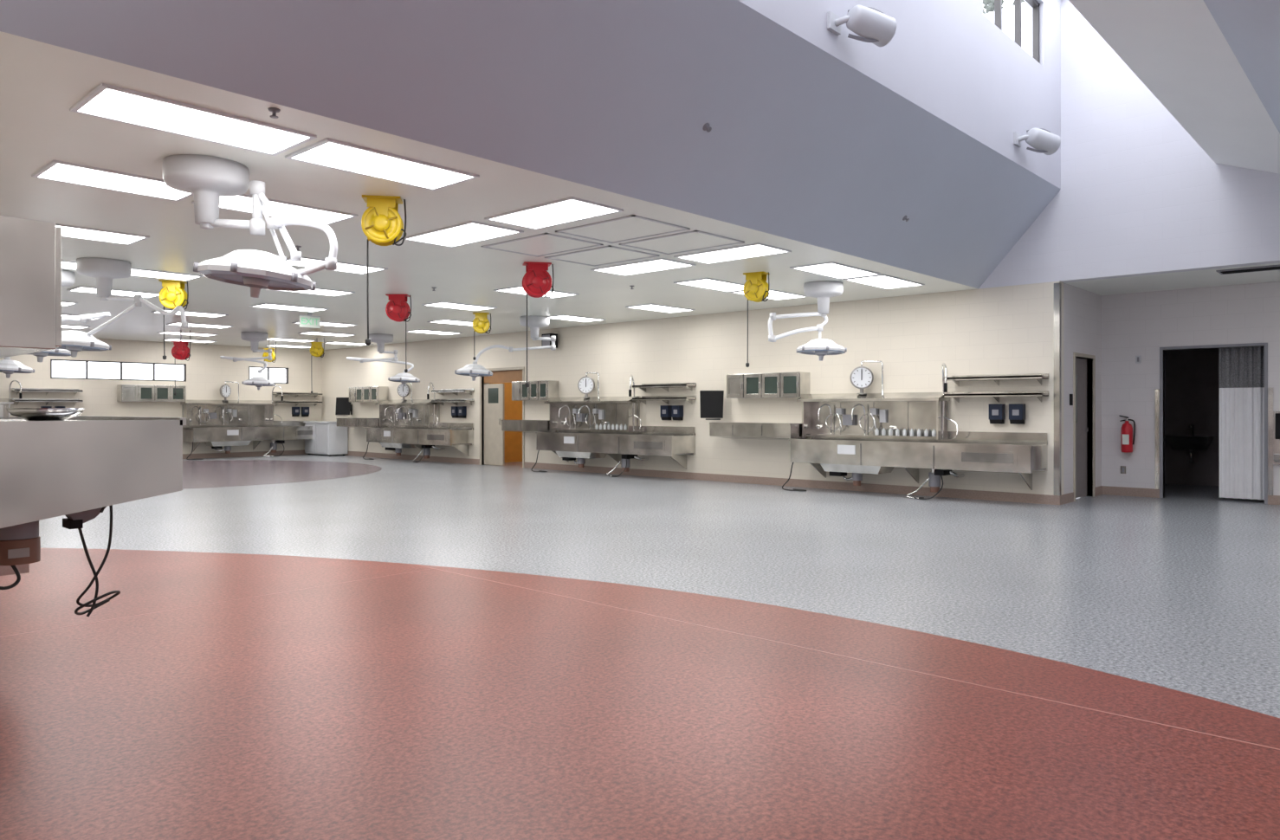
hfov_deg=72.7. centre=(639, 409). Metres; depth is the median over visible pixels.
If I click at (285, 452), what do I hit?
baseboard
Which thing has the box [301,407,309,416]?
soap dispenser
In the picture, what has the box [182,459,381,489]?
inlay
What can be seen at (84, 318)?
ceiling lamp
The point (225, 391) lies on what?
scale
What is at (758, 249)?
ceiling light fixture
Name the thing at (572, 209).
ceiling light fixture
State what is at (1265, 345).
door frame
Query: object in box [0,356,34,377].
ceiling lamp
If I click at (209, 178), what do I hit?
ceiling lamp
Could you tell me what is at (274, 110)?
sprinkler
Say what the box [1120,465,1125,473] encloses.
electrical outlet
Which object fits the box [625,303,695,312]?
ceiling light fixture
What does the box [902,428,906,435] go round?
clear bottle
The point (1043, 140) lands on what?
spotlight
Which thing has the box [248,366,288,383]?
window
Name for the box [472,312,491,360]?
reel
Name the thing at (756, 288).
reel
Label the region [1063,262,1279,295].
ceiling
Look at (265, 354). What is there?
reel
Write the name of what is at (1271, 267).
ceiling air vent
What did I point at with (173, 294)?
reel
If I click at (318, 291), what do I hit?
ceiling light fixture
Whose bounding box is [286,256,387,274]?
ceiling light fixture
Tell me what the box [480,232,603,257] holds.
ceiling access panel
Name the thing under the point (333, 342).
ceiling light fixture
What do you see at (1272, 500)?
baseboard
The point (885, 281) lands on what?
ceiling light fixture
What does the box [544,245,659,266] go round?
ceiling access panel
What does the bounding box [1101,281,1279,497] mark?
wall
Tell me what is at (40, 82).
ceiling
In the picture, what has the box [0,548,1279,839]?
inlay
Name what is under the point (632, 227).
ceiling access panel
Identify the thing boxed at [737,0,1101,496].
wall
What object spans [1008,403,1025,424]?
soap dispenser
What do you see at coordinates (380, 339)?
ceiling lamp
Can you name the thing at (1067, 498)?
baseboard
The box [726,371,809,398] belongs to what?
upper cabinet
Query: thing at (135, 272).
ceiling light fixture
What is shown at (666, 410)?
soap dispenser
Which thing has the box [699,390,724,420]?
computer monitor
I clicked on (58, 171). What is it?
ceiling light fixture
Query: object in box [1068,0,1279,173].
ceiling
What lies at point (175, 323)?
ceiling light fixture
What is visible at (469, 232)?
ceiling light fixture
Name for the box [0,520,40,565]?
motor
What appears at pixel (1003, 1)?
tree
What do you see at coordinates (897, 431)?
clear bottle
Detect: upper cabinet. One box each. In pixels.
[0,215,61,358]
[116,384,185,401]
[349,386,388,402]
[511,380,558,400]
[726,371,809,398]
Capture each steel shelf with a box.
[11,387,82,395]
[11,398,82,405]
[272,392,322,397]
[272,400,322,406]
[431,388,474,395]
[431,398,474,405]
[632,382,696,392]
[632,395,696,404]
[943,373,1048,386]
[943,390,1048,402]
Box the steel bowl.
[6,407,85,420]
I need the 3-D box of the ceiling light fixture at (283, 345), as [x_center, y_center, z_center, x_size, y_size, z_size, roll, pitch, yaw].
[-9.626,-1.742,23.910,0.560,0.016,1.110,0,0,43]
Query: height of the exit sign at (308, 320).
0.260 m
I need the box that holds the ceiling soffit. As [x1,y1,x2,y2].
[0,0,1060,288]
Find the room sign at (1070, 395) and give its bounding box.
[1069,394,1073,405]
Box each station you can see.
[0,380,21,417]
[0,415,186,575]
[180,385,312,459]
[336,381,473,462]
[501,374,695,477]
[709,362,1047,499]
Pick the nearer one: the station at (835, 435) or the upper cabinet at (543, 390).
the station at (835, 435)
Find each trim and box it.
[1053,282,1060,495]
[1155,388,1159,489]
[1267,387,1273,495]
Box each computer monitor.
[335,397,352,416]
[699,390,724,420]
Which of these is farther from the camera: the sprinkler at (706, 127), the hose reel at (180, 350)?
the hose reel at (180, 350)
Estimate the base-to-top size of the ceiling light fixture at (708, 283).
0.016 m
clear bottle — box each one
[874,427,879,435]
[881,428,885,435]
[888,428,892,435]
[895,428,899,435]
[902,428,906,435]
[910,428,913,436]
[917,428,921,436]
[924,428,928,436]
[931,429,936,436]
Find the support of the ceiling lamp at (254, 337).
hanging from the ceiling at (40, 82)
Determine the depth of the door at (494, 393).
20.23 m
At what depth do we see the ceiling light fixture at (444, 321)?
17.37 m
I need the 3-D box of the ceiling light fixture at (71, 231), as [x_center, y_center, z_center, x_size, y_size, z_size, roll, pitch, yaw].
[-5.550,-1.742,8.545,0.590,0.016,1.160,0,0,43]
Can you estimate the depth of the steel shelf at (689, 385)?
16.40 m
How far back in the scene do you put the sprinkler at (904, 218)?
9.95 m
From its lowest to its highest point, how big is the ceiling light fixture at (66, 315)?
0.016 m
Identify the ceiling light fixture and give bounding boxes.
[31,159,193,201]
[55,223,149,245]
[61,259,76,270]
[61,301,77,306]
[61,314,102,319]
[61,324,90,329]
[66,285,159,297]
[69,83,316,155]
[130,267,203,281]
[151,309,228,317]
[156,330,218,336]
[161,338,216,342]
[166,322,233,328]
[191,193,358,225]
[249,303,329,311]
[263,287,355,296]
[265,344,310,348]
[267,337,316,342]
[284,137,479,190]
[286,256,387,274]
[291,321,357,327]
[297,331,355,336]
[324,341,373,345]
[404,220,523,247]
[406,329,462,335]
[421,301,497,310]
[426,319,490,325]
[484,196,623,229]
[493,285,579,297]
[546,314,606,322]
[590,258,696,276]
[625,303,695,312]
[673,242,791,264]
[673,277,744,291]
[730,289,808,300]
[789,261,880,278]
[843,274,924,289]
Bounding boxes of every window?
[50,359,186,381]
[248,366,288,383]
[994,0,1039,62]
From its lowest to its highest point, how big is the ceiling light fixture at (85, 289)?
0.016 m
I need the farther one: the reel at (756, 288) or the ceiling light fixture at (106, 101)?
the reel at (756, 288)
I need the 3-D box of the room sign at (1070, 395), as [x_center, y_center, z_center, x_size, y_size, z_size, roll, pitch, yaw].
[6.054,-0.140,12.220,0.015,0.160,0.100,0,0,42]
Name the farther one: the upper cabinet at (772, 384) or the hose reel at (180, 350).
the hose reel at (180, 350)
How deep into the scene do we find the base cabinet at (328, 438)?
24.47 m
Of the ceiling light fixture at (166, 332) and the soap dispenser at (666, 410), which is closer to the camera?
the soap dispenser at (666, 410)
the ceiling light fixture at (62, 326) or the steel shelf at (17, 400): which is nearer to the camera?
the ceiling light fixture at (62, 326)
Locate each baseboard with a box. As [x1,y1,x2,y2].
[182,449,307,458]
[342,451,1059,504]
[1059,485,1102,504]
[1102,485,1279,504]
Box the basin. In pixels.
[1164,423,1213,463]
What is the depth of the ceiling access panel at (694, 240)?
9.11 m
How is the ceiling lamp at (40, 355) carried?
hanging from the ceiling at (40, 82)
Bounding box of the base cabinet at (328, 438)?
[303,420,347,456]
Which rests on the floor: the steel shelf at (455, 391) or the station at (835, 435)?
the station at (835, 435)
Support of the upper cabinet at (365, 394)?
attached to the wall at (1007, 329)
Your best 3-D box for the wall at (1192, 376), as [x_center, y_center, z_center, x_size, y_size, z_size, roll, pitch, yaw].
[9.342,-0.150,13.378,3.100,2.900,2.850,0,0,42]
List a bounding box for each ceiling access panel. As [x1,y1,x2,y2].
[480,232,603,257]
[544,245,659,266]
[555,214,690,243]
[618,230,744,254]
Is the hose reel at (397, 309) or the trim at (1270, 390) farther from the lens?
the hose reel at (397, 309)
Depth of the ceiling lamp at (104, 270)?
10.20 m
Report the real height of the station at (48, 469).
1.880 m
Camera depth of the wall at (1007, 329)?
12.69 m
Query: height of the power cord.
0.452 m
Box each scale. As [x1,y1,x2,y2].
[219,381,239,401]
[397,382,412,400]
[577,372,599,398]
[849,360,883,394]
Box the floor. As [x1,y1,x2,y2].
[38,453,1279,717]
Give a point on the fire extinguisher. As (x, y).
(1127, 440)
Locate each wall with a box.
[0,338,321,453]
[321,0,1279,495]
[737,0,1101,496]
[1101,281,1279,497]
[1164,348,1219,486]
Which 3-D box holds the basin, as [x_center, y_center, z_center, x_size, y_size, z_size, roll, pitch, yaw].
[9.347,0.581,14.826,0.650,0.689,0.490,0,0,42]
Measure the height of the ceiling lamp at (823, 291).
1.075 m
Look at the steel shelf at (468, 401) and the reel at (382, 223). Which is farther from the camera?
the steel shelf at (468, 401)
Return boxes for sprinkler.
[267,107,280,118]
[702,122,711,132]
[902,215,909,221]
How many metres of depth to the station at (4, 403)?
19.91 m
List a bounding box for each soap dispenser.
[291,407,299,416]
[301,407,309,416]
[451,406,458,418]
[458,406,466,418]
[660,405,672,420]
[672,405,683,420]
[989,403,1005,423]
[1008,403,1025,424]
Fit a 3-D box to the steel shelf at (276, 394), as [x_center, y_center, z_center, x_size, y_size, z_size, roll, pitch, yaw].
[-9.836,-0.420,25.011,0.298,0.160,1.350,0,0,42]
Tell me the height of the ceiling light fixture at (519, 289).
0.016 m
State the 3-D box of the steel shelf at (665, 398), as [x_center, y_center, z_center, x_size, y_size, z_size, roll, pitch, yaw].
[0.444,-0.180,16.478,1.350,0.160,0.298,0,0,42]
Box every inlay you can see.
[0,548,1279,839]
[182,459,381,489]
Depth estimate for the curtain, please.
12.28 m
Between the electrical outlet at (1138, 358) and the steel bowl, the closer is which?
the steel bowl
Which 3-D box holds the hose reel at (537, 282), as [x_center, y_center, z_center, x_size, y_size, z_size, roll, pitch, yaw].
[-1.218,-1.006,10.420,0.376,1.488,0.210,0,0,-14]
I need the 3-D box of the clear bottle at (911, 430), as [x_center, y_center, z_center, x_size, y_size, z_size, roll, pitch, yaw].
[4.114,0.345,13.171,0.058,0.110,0.058,0,0,42]
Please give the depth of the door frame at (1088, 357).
13.01 m
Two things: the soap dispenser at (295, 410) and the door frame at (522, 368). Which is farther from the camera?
the soap dispenser at (295, 410)
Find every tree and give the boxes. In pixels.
[982,0,1014,12]
[982,0,1024,14]
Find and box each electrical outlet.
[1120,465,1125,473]
[1135,355,1141,363]
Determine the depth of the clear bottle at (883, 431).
13.46 m
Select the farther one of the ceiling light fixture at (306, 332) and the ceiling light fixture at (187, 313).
the ceiling light fixture at (306, 332)
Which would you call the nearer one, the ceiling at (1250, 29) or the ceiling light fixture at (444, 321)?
the ceiling at (1250, 29)
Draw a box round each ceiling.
[0,31,977,349]
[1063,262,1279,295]
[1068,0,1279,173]
[1203,0,1279,133]
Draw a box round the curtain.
[1218,346,1264,499]
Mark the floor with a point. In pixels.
(1179, 591)
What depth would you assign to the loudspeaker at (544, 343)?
18.54 m
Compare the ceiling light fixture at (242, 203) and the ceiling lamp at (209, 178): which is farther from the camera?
the ceiling light fixture at (242, 203)
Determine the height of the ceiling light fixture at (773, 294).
0.016 m
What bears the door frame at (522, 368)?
in the wall at (1007, 329)
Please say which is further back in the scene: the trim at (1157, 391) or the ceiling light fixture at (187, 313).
the ceiling light fixture at (187, 313)
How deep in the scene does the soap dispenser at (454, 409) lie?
21.05 m
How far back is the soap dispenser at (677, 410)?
16.31 m
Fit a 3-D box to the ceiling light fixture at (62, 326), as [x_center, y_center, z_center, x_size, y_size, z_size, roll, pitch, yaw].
[-12.142,-1.742,18.077,0.590,0.016,1.110,0,0,43]
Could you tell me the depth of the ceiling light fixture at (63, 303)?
14.27 m
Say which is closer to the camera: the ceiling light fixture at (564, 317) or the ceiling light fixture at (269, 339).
the ceiling light fixture at (564, 317)
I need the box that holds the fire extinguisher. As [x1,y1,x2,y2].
[1118,415,1135,452]
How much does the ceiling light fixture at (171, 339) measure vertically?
0.016 m
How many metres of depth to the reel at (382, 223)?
7.14 m
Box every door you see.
[484,369,522,465]
[491,382,522,462]
[1075,357,1088,497]
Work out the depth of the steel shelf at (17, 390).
20.50 m
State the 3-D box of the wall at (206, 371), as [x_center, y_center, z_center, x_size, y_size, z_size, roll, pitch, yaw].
[-13.497,-0.225,21.387,0.200,3.050,12.300,0,0,42]
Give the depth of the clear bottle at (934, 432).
12.92 m
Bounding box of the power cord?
[0,504,120,616]
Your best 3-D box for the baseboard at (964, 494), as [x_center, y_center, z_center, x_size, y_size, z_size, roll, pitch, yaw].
[-1.850,1.235,18.777,20.500,0.130,0.012,0,0,42]
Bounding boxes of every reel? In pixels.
[158,279,188,359]
[171,329,190,395]
[262,340,276,377]
[310,337,324,393]
[361,194,406,345]
[385,294,411,372]
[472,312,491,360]
[522,261,553,387]
[743,271,769,367]
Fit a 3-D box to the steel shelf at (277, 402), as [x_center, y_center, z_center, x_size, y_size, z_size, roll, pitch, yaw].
[-9.836,-0.180,25.011,0.298,0.160,1.350,0,0,42]
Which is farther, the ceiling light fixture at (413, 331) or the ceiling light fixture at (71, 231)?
the ceiling light fixture at (413, 331)
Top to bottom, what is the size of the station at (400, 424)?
1.977 m
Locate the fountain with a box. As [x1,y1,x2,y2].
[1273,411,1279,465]
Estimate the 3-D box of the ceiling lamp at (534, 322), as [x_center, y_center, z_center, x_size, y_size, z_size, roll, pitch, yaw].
[-2.553,-1.148,16.426,1.900,1.205,0.748,0,0,5]
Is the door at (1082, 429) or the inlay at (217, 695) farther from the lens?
the door at (1082, 429)
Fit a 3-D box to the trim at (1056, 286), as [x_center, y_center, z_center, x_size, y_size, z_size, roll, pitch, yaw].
[5.709,-0.280,11.902,0.076,2.900,0.076,0,0,42]
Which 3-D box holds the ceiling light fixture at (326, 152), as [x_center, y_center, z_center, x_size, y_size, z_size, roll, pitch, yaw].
[-1.823,-1.742,6.248,0.590,0.016,1.210,0,0,43]
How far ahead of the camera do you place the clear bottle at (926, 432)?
12.99 m
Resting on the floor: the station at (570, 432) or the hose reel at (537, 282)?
the station at (570, 432)
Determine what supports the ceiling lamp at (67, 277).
hanging from the ceiling at (40, 82)
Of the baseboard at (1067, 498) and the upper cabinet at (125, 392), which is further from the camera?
the upper cabinet at (125, 392)
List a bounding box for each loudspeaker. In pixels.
[541,333,557,348]
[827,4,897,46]
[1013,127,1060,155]
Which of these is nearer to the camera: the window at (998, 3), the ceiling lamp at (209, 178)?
the ceiling lamp at (209, 178)
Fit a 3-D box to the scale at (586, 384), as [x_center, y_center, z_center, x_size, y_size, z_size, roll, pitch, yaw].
[-1.017,-0.494,17.780,0.534,0.549,0.168,0,0,32]
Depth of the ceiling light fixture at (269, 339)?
21.72 m
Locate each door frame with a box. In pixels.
[479,366,524,467]
[1073,352,1095,501]
[1159,342,1267,504]
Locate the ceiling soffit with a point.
(802, 145)
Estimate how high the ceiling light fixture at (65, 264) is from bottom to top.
0.016 m
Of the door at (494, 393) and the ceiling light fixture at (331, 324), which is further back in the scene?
the door at (494, 393)
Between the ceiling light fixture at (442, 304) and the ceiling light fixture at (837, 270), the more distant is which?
the ceiling light fixture at (442, 304)
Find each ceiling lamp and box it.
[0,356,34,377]
[27,348,71,362]
[55,257,187,357]
[61,269,75,286]
[61,311,110,323]
[161,154,337,297]
[219,331,275,389]
[346,333,420,386]
[454,315,555,381]
[768,280,846,361]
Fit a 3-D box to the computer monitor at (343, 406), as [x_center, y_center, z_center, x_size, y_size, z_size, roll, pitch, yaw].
[-8.232,-0.080,24.240,0.465,0.520,0.465,0,0,-25]
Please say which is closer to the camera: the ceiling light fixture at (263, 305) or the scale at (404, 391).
the ceiling light fixture at (263, 305)
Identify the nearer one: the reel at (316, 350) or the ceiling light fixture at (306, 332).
the ceiling light fixture at (306, 332)
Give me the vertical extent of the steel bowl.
0.050 m
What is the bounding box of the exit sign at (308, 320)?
[298,312,320,328]
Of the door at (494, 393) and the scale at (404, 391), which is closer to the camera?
the door at (494, 393)
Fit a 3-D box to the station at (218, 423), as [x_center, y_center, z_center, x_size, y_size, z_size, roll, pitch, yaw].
[-11.052,0.309,23.365,0.728,1.977,5.420,0,0,42]
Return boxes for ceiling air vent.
[1215,264,1279,274]
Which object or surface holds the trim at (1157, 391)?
attached to the wall at (1134, 324)
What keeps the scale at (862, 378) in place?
on the station at (835, 435)
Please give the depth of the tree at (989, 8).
19.02 m
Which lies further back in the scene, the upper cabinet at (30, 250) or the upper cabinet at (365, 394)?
the upper cabinet at (365, 394)
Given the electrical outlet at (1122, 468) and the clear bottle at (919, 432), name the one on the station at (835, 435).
the clear bottle at (919, 432)
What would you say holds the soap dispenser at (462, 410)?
attached to the wall at (1007, 329)
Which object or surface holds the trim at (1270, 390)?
attached to the wall at (1134, 324)
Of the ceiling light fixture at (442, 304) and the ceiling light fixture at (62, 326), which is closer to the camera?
the ceiling light fixture at (442, 304)
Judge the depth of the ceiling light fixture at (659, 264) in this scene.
10.63 m
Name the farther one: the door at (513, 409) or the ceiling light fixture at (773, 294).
the door at (513, 409)
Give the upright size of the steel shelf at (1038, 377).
0.160 m
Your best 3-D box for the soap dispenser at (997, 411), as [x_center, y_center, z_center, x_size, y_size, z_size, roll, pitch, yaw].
[5.067,0.060,12.361,0.190,0.280,0.123,0,0,42]
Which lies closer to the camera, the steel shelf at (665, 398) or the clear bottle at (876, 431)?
the clear bottle at (876, 431)
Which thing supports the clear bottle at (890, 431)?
on the station at (835, 435)
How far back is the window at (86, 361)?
21.80 m
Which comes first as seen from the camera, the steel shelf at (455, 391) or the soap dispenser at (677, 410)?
the soap dispenser at (677, 410)

